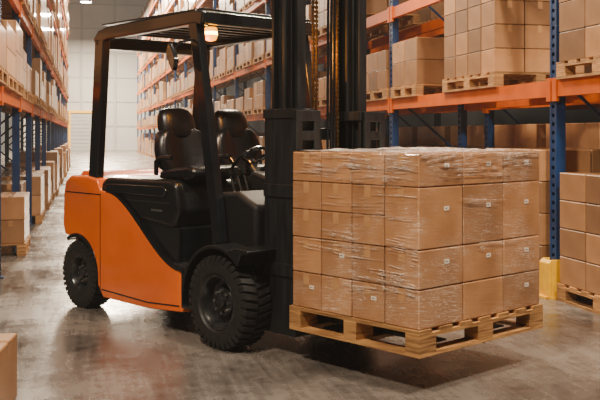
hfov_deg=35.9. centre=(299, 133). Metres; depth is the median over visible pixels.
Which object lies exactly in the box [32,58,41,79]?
carton
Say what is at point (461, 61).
carton
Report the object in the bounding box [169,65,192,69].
pallet
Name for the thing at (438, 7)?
carton
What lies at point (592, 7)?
carton
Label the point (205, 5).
pallet
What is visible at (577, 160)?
carton
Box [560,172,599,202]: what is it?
carton
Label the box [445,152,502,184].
carton
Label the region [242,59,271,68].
pallet
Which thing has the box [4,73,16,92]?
pallet
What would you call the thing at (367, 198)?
carton
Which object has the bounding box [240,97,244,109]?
carton
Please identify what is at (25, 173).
carton
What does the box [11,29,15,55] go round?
carton
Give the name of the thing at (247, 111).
pallet
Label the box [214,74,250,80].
pallet
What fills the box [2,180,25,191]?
carton
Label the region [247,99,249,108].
carton
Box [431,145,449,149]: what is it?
carton
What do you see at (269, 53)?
pallet
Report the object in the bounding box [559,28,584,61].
carton
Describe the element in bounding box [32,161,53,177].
carton
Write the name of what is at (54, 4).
pallet
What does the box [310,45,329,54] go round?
pallet
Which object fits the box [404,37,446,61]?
carton
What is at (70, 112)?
trim
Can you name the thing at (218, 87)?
pallet
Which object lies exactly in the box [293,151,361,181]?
carton
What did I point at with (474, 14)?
carton
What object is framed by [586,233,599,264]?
carton
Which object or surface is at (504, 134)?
carton
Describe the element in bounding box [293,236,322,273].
carton
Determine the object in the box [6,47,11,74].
carton
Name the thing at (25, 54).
carton
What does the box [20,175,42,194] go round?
carton
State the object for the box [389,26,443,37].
pallet
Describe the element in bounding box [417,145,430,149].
carton
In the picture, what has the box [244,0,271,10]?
pallet
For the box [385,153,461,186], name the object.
carton
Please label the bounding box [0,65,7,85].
pallet
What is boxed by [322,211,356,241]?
carton
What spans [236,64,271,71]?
pallet
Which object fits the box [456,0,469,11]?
carton
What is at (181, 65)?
pallet
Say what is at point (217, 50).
carton
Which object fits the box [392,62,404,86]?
carton
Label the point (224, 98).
carton
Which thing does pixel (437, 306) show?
carton
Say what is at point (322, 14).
carton
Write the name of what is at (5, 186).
carton
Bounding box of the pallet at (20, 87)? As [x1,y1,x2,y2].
[14,80,23,96]
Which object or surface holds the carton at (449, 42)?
on the carton at (449, 63)
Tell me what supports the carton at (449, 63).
on the pallet at (492, 79)
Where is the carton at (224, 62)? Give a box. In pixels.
[222,59,226,71]
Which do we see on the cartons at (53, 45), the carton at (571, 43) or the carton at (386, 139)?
the carton at (386, 139)
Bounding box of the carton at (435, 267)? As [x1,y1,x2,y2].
[385,245,461,289]
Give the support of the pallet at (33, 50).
on the rack at (56, 130)
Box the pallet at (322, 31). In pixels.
[314,23,388,40]
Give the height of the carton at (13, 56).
0.256 m
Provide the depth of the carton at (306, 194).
5.58 m
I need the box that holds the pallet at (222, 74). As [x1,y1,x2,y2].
[219,71,258,78]
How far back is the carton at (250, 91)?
22.43 m
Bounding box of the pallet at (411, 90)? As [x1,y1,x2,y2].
[390,84,479,98]
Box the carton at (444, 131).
[431,126,449,145]
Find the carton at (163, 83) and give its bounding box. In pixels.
[162,82,165,90]
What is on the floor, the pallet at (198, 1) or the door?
the door
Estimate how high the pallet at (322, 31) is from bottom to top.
0.144 m
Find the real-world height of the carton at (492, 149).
0.276 m
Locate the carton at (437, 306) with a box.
[385,283,461,329]
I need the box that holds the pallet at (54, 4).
[46,0,55,11]
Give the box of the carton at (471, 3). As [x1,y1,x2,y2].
[468,0,481,7]
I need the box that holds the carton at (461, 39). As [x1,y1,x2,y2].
[456,32,470,55]
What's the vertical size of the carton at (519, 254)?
0.211 m
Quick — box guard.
[539,257,559,299]
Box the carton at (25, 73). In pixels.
[24,70,26,89]
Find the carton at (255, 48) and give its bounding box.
[254,46,256,57]
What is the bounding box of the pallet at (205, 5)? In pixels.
[191,2,218,8]
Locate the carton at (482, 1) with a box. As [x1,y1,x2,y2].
[481,0,523,3]
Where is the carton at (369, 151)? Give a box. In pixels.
[369,151,418,151]
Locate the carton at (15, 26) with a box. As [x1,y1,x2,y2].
[1,19,19,53]
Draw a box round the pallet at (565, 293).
[557,283,599,314]
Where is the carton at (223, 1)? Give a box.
[222,0,225,9]
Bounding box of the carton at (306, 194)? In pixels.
[293,181,325,209]
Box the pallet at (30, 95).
[28,91,32,103]
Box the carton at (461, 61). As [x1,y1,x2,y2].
[456,54,467,77]
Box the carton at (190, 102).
[188,99,192,108]
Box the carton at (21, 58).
[20,56,22,83]
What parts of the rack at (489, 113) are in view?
post, post, post, upright frame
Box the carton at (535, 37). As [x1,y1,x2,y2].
[524,25,549,49]
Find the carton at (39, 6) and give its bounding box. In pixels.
[38,5,41,27]
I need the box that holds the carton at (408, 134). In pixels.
[401,127,416,144]
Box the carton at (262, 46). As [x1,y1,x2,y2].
[260,42,264,54]
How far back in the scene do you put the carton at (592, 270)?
7.27 m
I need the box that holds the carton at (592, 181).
[586,175,599,204]
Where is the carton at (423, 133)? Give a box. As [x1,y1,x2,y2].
[417,126,430,144]
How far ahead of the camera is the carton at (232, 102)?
25.02 m
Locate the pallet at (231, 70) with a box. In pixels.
[226,67,264,75]
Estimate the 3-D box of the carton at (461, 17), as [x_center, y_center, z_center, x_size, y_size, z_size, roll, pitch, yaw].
[1.867,-1.191,9.849,0.315,0.231,0.320,0,0,-13]
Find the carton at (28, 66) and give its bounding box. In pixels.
[26,63,29,91]
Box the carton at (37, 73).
[37,73,38,96]
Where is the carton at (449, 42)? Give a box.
[444,35,455,57]
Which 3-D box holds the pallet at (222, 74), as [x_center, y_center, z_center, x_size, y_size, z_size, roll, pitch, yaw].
[-1.779,-1.722,26.928,1.000,0.144,1.200,0,0,-13]
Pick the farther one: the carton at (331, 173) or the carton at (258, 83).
the carton at (258, 83)
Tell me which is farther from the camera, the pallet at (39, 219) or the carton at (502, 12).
the pallet at (39, 219)
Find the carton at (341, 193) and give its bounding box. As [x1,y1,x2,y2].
[322,182,352,212]
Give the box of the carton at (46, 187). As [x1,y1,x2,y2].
[45,185,48,201]
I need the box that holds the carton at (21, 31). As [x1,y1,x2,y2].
[19,28,22,57]
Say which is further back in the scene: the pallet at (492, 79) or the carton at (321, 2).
the carton at (321, 2)
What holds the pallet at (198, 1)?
on the rack at (555, 93)
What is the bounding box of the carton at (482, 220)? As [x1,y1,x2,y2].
[461,183,502,244]
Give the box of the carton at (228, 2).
[226,0,234,7]
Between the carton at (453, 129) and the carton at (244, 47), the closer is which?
the carton at (453, 129)
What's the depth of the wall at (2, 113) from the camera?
70.79 m
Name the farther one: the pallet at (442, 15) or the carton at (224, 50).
the carton at (224, 50)
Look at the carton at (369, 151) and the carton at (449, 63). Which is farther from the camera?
the carton at (449, 63)
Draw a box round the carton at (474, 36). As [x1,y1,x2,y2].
[468,28,481,52]
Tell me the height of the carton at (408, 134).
0.295 m
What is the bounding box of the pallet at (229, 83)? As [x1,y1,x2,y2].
[216,80,233,85]
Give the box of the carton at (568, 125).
[546,123,571,147]
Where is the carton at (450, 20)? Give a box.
[444,13,456,36]
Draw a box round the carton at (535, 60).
[524,49,549,72]
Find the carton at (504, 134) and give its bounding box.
[495,125,514,147]
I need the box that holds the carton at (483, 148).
[467,147,503,150]
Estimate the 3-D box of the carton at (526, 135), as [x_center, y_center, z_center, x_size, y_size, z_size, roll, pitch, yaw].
[3.245,0.027,11.504,0.970,0.296,0.578,0,0,-13]
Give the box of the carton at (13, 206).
[1,194,26,219]
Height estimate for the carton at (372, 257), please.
0.211 m
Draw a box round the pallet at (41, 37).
[21,28,44,42]
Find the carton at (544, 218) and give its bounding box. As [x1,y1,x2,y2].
[539,213,549,244]
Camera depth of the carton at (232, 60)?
25.07 m
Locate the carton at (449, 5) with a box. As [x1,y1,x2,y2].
[444,0,456,15]
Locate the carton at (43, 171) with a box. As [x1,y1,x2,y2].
[25,170,44,186]
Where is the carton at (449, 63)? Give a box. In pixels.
[444,57,455,78]
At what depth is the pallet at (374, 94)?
12.70 m
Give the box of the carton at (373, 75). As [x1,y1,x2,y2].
[369,71,377,90]
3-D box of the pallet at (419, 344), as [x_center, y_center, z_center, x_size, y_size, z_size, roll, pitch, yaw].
[0.718,1.123,5.695,1.175,0.144,1.034,0,0,-43]
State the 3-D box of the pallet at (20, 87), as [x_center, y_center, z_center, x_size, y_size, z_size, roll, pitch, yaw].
[-3.792,-0.532,10.853,1.000,0.144,1.200,0,0,-13]
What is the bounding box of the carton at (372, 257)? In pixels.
[352,243,385,284]
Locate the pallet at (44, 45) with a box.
[23,36,46,49]
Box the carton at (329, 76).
[324,76,329,96]
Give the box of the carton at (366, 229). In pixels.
[352,214,384,245]
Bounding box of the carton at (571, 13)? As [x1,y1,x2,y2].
[559,0,585,32]
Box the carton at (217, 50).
[210,49,220,63]
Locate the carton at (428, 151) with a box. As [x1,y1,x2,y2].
[415,151,454,152]
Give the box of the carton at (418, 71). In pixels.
[404,59,443,84]
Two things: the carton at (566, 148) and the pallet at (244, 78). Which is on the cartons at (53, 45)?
the carton at (566, 148)
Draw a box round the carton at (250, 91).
[247,88,253,98]
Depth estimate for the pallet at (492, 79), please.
9.48 m
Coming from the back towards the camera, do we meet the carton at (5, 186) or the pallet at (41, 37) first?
the pallet at (41, 37)
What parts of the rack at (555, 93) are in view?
post, post, post, post, post, post, post, post, post, post, post, upright frame, post, post, post, post, upright frame, post, post, upright frame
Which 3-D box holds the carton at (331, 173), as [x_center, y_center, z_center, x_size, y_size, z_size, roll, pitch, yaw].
[0.349,0.197,5.527,0.382,0.178,0.248,0,0,-43]
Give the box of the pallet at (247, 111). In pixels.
[243,109,252,115]
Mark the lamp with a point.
(82, 1)
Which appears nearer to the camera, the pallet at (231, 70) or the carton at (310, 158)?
the carton at (310, 158)
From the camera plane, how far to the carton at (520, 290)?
5.58 m
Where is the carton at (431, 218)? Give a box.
[385,185,461,249]
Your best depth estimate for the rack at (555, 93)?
11.49 m
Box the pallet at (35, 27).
[3,18,38,35]
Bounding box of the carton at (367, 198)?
[352,184,385,215]
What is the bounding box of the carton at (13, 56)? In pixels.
[12,53,15,77]
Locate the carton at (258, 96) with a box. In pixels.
[257,95,259,107]
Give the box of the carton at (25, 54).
[24,51,26,71]
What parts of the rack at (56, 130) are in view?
post, upright frame, post, upright frame, post, upright frame, post, upright frame, post, post, post, post, post, post, post, post, post, post, post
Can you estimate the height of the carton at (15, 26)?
0.336 m
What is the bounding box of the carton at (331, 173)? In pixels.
[322,152,377,183]
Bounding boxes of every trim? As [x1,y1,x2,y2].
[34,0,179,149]
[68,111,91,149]
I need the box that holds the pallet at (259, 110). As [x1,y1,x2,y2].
[253,107,271,114]
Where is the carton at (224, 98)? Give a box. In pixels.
[221,95,239,104]
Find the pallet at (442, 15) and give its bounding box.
[416,15,444,25]
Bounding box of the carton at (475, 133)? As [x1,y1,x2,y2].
[467,125,494,146]
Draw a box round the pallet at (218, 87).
[191,85,221,89]
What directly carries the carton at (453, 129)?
on the carton
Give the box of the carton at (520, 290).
[502,270,538,311]
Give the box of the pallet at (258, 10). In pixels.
[237,6,271,14]
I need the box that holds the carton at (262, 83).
[260,80,271,93]
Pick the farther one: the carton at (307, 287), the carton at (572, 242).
the carton at (572, 242)
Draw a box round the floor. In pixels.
[0,150,599,399]
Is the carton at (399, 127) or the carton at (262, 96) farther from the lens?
the carton at (262, 96)
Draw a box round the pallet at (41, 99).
[7,98,43,108]
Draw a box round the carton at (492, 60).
[481,48,523,73]
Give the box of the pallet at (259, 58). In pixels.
[253,54,264,63]
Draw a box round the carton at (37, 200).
[32,194,42,214]
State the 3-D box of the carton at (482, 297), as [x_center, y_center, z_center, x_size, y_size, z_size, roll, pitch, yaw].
[0.975,0.944,5.417,0.382,0.213,0.248,0,0,-43]
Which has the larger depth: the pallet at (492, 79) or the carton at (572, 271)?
the pallet at (492, 79)
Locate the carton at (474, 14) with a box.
[468,5,482,30]
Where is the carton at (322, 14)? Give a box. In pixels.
[319,11,324,27]
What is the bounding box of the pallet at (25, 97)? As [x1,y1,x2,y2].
[22,88,27,100]
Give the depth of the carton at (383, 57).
12.38 m
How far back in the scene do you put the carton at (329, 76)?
15.27 m
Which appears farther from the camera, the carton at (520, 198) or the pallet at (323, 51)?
the pallet at (323, 51)
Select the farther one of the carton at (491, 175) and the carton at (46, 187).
the carton at (46, 187)
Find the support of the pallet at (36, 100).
on the rack at (56, 130)
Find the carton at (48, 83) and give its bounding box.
[47,81,49,93]
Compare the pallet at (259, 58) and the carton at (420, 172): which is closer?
the carton at (420, 172)
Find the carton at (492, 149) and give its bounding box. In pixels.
[486,148,541,150]
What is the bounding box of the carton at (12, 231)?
[1,217,26,243]
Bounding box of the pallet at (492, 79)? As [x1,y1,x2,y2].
[442,72,585,92]
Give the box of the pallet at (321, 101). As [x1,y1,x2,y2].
[318,97,329,106]
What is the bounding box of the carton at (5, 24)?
[1,20,11,50]
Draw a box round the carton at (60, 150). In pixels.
[46,148,62,156]
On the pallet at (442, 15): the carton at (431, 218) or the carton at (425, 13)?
the carton at (425, 13)
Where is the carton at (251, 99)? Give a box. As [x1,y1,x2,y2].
[250,98,253,108]
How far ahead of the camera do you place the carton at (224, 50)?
26.41 m
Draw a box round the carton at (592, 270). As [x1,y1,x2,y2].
[586,263,599,294]
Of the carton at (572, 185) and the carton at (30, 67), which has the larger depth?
the carton at (30, 67)
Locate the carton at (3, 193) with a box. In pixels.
[1,192,28,214]
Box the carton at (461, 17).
[456,9,468,33]
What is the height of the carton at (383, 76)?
0.256 m
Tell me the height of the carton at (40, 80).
0.335 m
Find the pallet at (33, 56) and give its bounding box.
[32,55,53,64]
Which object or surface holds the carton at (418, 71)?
on the pallet at (411, 90)
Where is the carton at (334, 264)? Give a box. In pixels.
[322,239,352,278]
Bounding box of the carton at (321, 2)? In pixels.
[319,0,324,12]
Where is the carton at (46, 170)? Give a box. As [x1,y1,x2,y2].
[32,169,48,185]
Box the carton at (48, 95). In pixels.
[47,93,49,105]
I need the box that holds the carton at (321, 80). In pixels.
[319,78,323,97]
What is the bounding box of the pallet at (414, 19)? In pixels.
[366,13,419,31]
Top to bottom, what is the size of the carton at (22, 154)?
0.245 m
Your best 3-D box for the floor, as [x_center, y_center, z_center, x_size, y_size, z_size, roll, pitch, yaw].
[-7.419,1.450,36.775,14.200,0.100,89.000,0,0,-13]
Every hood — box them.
[102,175,246,226]
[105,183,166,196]
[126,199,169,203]
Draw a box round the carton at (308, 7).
[306,4,310,19]
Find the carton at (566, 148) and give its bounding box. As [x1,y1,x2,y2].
[566,148,599,148]
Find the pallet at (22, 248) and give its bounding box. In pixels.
[1,235,30,255]
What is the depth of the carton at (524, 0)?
9.14 m
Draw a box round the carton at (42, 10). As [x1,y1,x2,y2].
[42,10,43,31]
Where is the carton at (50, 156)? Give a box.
[40,152,57,162]
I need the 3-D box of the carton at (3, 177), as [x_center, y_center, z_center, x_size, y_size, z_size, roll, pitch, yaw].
[-4.570,0.807,14.574,0.315,0.296,0.590,0,0,-13]
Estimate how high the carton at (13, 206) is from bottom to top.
0.266 m
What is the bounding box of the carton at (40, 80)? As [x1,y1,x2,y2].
[39,78,41,97]
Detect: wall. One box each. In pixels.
[1,112,11,152]
[24,0,176,149]
[180,0,599,132]
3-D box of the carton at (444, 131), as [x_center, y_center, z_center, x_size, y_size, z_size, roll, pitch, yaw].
[2.583,0.027,14.348,0.970,0.296,0.578,0,0,-13]
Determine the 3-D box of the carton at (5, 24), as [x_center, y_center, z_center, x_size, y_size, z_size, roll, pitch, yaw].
[-3.108,-0.993,9.370,0.315,0.256,0.590,0,0,-13]
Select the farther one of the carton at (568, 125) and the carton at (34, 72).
the carton at (34, 72)
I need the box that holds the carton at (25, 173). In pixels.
[24,173,43,190]
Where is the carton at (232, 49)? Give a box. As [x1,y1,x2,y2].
[230,45,234,57]
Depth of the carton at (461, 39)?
9.79 m
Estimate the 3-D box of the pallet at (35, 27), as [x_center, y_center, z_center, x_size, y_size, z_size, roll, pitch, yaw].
[-4.732,-1.722,14.844,1.000,0.144,1.200,0,0,-13]
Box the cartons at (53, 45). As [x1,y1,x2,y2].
[0,0,599,202]
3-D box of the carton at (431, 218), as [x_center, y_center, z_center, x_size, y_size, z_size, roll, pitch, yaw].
[0.691,0.455,5.155,0.382,0.335,0.250,0,0,-43]
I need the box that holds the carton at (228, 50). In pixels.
[227,48,229,59]
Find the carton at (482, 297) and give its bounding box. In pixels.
[461,276,502,320]
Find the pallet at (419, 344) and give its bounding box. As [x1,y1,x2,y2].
[289,304,542,358]
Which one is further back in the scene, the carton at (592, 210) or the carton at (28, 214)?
the carton at (28, 214)
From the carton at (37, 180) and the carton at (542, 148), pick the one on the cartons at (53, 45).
the carton at (542, 148)
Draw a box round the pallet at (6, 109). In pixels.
[3,106,51,113]
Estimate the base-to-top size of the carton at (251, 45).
0.395 m
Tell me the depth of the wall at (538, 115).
19.89 m
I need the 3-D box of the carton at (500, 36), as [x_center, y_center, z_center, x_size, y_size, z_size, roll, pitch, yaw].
[2.016,-0.956,9.207,0.315,0.231,0.320,0,0,-13]
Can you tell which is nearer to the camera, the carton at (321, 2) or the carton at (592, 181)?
the carton at (592, 181)
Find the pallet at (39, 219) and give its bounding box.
[32,209,44,223]
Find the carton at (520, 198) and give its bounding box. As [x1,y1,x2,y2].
[500,181,538,238]
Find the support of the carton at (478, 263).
on the carton at (482, 297)
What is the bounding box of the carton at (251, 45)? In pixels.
[249,42,253,58]
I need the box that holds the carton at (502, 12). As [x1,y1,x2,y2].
[481,0,523,26]
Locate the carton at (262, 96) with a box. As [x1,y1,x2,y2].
[260,94,271,106]
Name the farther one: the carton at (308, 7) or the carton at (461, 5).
the carton at (308, 7)
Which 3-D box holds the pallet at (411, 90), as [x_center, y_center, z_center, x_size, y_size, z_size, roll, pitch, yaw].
[1.772,-0.532,11.701,1.000,0.144,0.940,0,0,-13]
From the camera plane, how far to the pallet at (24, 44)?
18.79 m
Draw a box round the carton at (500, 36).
[481,24,523,50]
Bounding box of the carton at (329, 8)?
[325,8,329,25]
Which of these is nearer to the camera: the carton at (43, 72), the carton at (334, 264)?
the carton at (334, 264)
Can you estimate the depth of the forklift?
6.37 m
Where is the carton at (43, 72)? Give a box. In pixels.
[42,71,44,86]
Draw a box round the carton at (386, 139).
[376,138,387,147]
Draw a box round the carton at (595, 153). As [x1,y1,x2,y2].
[581,149,599,171]
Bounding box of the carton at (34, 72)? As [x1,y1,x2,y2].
[32,70,36,94]
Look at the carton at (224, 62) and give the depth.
26.41 m
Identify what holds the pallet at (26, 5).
on the rack at (56, 130)
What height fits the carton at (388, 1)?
0.336 m
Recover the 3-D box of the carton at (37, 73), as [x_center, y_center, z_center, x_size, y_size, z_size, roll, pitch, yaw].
[-4.467,-0.802,15.214,0.315,0.395,0.588,0,0,-13]
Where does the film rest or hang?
on the carton at (527, 168)
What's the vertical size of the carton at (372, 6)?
0.336 m
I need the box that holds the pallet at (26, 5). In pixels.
[1,0,30,15]
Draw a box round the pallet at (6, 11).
[1,6,33,25]
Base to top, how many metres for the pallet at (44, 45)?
0.144 m
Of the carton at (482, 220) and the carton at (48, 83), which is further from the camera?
the carton at (48, 83)
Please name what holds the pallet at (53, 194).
on the floor
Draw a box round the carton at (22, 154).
[20,152,34,160]
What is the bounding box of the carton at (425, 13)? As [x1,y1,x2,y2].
[418,7,430,22]
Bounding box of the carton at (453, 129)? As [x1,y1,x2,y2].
[450,126,457,145]
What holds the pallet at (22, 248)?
on the floor
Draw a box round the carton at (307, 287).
[293,271,321,310]
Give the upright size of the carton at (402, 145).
0.355 m
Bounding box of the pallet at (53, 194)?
[52,190,55,199]
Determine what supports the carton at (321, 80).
on the pallet at (321, 101)
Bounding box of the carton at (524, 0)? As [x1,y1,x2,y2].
[524,0,549,1]
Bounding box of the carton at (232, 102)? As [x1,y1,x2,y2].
[230,99,234,109]
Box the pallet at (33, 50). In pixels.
[32,49,50,60]
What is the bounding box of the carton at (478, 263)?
[461,240,501,281]
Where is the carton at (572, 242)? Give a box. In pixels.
[560,228,586,261]
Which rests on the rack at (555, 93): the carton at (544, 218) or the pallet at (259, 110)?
the pallet at (259, 110)
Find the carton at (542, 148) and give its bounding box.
[503,148,548,150]
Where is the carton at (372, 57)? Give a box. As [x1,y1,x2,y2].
[369,52,377,72]
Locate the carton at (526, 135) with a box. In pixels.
[515,124,545,147]
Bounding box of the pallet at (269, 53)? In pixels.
[266,49,322,58]
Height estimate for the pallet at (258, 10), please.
0.144 m
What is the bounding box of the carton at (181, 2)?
[179,0,183,9]
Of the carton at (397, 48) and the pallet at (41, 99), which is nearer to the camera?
the carton at (397, 48)
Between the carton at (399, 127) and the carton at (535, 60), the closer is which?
the carton at (535, 60)
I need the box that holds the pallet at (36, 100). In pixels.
[4,95,39,106]
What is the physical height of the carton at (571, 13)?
0.246 m
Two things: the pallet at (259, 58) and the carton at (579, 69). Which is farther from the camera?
the pallet at (259, 58)
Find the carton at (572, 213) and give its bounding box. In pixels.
[560,200,590,231]
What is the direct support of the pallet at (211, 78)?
on the rack at (555, 93)
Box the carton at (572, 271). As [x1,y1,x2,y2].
[560,256,588,290]
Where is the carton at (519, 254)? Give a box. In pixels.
[502,235,538,274]
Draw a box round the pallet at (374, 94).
[366,88,389,101]
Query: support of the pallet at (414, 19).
on the rack at (555, 93)
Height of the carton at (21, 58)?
0.336 m
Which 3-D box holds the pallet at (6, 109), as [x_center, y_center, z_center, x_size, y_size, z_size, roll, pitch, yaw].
[-5.926,-0.532,20.111,1.000,0.144,1.200,0,0,-13]
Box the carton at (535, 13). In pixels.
[524,1,549,25]
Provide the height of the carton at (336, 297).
0.213 m
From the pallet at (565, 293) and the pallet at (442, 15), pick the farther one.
the pallet at (442, 15)
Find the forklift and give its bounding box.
[63,0,503,349]
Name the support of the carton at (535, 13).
on the carton at (535, 37)
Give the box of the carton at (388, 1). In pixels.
[387,0,417,13]
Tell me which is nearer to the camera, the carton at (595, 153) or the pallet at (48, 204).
the carton at (595, 153)
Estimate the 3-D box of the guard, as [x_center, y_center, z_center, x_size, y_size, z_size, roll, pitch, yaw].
[2.148,1.235,7.939,0.180,0.330,0.220,0,0,-13]
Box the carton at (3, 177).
[1,175,21,180]
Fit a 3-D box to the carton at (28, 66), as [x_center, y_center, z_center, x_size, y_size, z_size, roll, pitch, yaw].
[-4.053,-0.803,13.257,0.315,0.396,0.590,0,0,-13]
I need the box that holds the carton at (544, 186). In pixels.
[539,181,549,212]
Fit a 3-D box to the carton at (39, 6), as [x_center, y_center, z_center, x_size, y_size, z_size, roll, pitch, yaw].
[-4.603,-1.992,15.901,0.315,0.395,0.588,0,0,-13]
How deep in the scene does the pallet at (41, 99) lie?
16.06 m
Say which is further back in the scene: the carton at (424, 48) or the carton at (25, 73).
the carton at (25, 73)
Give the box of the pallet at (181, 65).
[180,62,192,66]
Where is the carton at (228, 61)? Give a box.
[227,59,229,69]
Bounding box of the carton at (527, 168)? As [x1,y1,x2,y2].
[488,151,538,181]
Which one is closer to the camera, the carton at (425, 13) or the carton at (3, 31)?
the carton at (3, 31)
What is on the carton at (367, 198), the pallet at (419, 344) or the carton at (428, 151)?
the carton at (428, 151)
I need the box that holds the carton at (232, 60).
[230,56,234,67]
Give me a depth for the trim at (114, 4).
80.30 m
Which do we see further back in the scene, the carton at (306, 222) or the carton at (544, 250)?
the carton at (544, 250)
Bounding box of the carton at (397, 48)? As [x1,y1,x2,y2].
[392,41,404,63]
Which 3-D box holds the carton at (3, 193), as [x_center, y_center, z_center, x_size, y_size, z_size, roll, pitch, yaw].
[-3.474,0.852,11.264,0.315,0.266,0.455,0,0,-13]
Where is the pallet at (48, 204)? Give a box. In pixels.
[45,198,50,209]
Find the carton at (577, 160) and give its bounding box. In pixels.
[522,149,590,180]
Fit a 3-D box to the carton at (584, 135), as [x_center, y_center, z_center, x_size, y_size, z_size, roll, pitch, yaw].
[3.562,0.027,10.141,0.970,0.296,0.578,0,0,-13]
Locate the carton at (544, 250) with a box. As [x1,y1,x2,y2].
[537,245,549,269]
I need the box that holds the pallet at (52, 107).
[7,107,53,114]
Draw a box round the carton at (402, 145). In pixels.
[401,144,416,148]
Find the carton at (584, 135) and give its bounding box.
[572,123,599,147]
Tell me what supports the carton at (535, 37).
on the carton at (535, 60)
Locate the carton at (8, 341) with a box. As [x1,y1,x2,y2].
[0,333,16,399]
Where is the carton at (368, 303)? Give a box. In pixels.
[352,280,386,322]
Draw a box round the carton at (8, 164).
[6,162,25,166]
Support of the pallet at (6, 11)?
on the rack at (56, 130)
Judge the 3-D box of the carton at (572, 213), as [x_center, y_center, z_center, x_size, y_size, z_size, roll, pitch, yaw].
[2.384,0.669,7.624,0.315,0.231,0.410,0,0,-13]
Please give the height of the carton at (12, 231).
0.266 m
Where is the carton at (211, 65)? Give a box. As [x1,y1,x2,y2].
[210,63,216,77]
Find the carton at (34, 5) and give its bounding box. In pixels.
[33,2,35,18]
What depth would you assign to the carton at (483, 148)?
12.78 m
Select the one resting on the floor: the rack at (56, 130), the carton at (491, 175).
the rack at (56, 130)
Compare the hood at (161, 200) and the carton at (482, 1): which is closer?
the hood at (161, 200)
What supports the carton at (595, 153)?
on the cartons at (53, 45)
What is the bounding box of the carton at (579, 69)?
[576,65,583,72]
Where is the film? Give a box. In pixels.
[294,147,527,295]
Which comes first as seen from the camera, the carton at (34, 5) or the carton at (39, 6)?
the carton at (34, 5)
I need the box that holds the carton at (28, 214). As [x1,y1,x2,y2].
[27,214,28,236]
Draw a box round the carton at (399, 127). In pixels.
[399,127,400,143]
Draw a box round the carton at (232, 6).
[229,3,234,10]
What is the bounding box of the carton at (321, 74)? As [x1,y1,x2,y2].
[318,71,329,78]
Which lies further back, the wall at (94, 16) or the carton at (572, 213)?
the wall at (94, 16)
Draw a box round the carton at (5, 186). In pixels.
[1,182,23,192]
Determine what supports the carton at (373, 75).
on the pallet at (374, 94)
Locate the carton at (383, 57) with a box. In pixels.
[377,50,389,70]
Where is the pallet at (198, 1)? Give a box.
[197,0,218,5]
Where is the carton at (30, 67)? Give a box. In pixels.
[30,67,31,92]
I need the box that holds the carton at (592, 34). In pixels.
[585,25,599,57]
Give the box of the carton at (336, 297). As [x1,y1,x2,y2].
[322,275,352,316]
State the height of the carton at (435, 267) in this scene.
0.211 m
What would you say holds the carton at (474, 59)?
on the pallet at (492, 79)
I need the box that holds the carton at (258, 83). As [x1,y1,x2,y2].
[257,81,259,94]
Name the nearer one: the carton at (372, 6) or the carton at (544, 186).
the carton at (544, 186)
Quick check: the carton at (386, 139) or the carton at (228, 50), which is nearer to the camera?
the carton at (386, 139)
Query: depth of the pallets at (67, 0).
59.84 m
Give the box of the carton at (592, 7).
[585,0,599,26]
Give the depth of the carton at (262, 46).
20.82 m
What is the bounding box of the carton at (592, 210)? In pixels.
[586,204,599,234]
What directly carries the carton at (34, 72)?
on the pallet at (36, 100)
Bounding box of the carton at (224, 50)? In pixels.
[222,47,229,59]
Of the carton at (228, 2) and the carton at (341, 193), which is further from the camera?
the carton at (228, 2)
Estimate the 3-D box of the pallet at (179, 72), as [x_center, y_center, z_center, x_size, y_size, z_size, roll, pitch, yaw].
[-6.656,-3.172,48.009,1.000,0.144,1.200,0,0,-13]
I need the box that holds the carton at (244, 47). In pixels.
[243,46,245,61]
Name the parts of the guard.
foot plate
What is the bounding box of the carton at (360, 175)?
[352,152,414,184]
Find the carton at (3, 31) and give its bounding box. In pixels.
[1,24,5,68]
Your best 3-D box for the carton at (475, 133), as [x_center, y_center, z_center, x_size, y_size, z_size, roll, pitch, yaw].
[2.900,0.027,12.985,0.970,0.296,0.578,0,0,-13]
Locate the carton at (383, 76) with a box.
[377,69,389,89]
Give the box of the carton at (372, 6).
[366,0,386,12]
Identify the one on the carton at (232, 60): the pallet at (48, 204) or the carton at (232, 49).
the carton at (232, 49)
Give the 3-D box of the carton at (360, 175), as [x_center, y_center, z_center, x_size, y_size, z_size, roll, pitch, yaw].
[0.519,0.197,5.342,0.382,0.178,0.248,0,0,-43]
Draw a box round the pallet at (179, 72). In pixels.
[161,71,181,74]
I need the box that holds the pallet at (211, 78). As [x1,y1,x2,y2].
[210,77,242,83]
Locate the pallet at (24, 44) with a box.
[23,43,48,54]
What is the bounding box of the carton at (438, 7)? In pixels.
[431,1,443,18]
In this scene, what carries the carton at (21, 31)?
on the carton at (21, 58)
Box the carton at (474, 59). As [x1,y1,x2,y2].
[468,51,481,75]
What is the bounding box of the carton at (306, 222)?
[293,208,321,238]
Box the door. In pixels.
[71,113,91,149]
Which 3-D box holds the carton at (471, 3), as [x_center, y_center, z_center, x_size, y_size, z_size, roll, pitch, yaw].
[1.942,-1.408,9.528,0.315,0.196,0.320,0,0,-13]
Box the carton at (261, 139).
[259,137,264,145]
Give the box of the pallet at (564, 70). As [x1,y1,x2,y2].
[556,56,599,79]
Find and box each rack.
[0,0,67,278]
[137,0,599,259]
[324,28,599,148]
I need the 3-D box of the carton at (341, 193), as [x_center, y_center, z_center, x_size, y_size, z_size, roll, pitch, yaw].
[0.349,0.371,5.528,0.382,0.166,0.248,0,0,-43]
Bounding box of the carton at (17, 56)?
[15,51,19,81]
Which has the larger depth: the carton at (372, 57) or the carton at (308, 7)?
the carton at (308, 7)
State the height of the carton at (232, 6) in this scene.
0.295 m

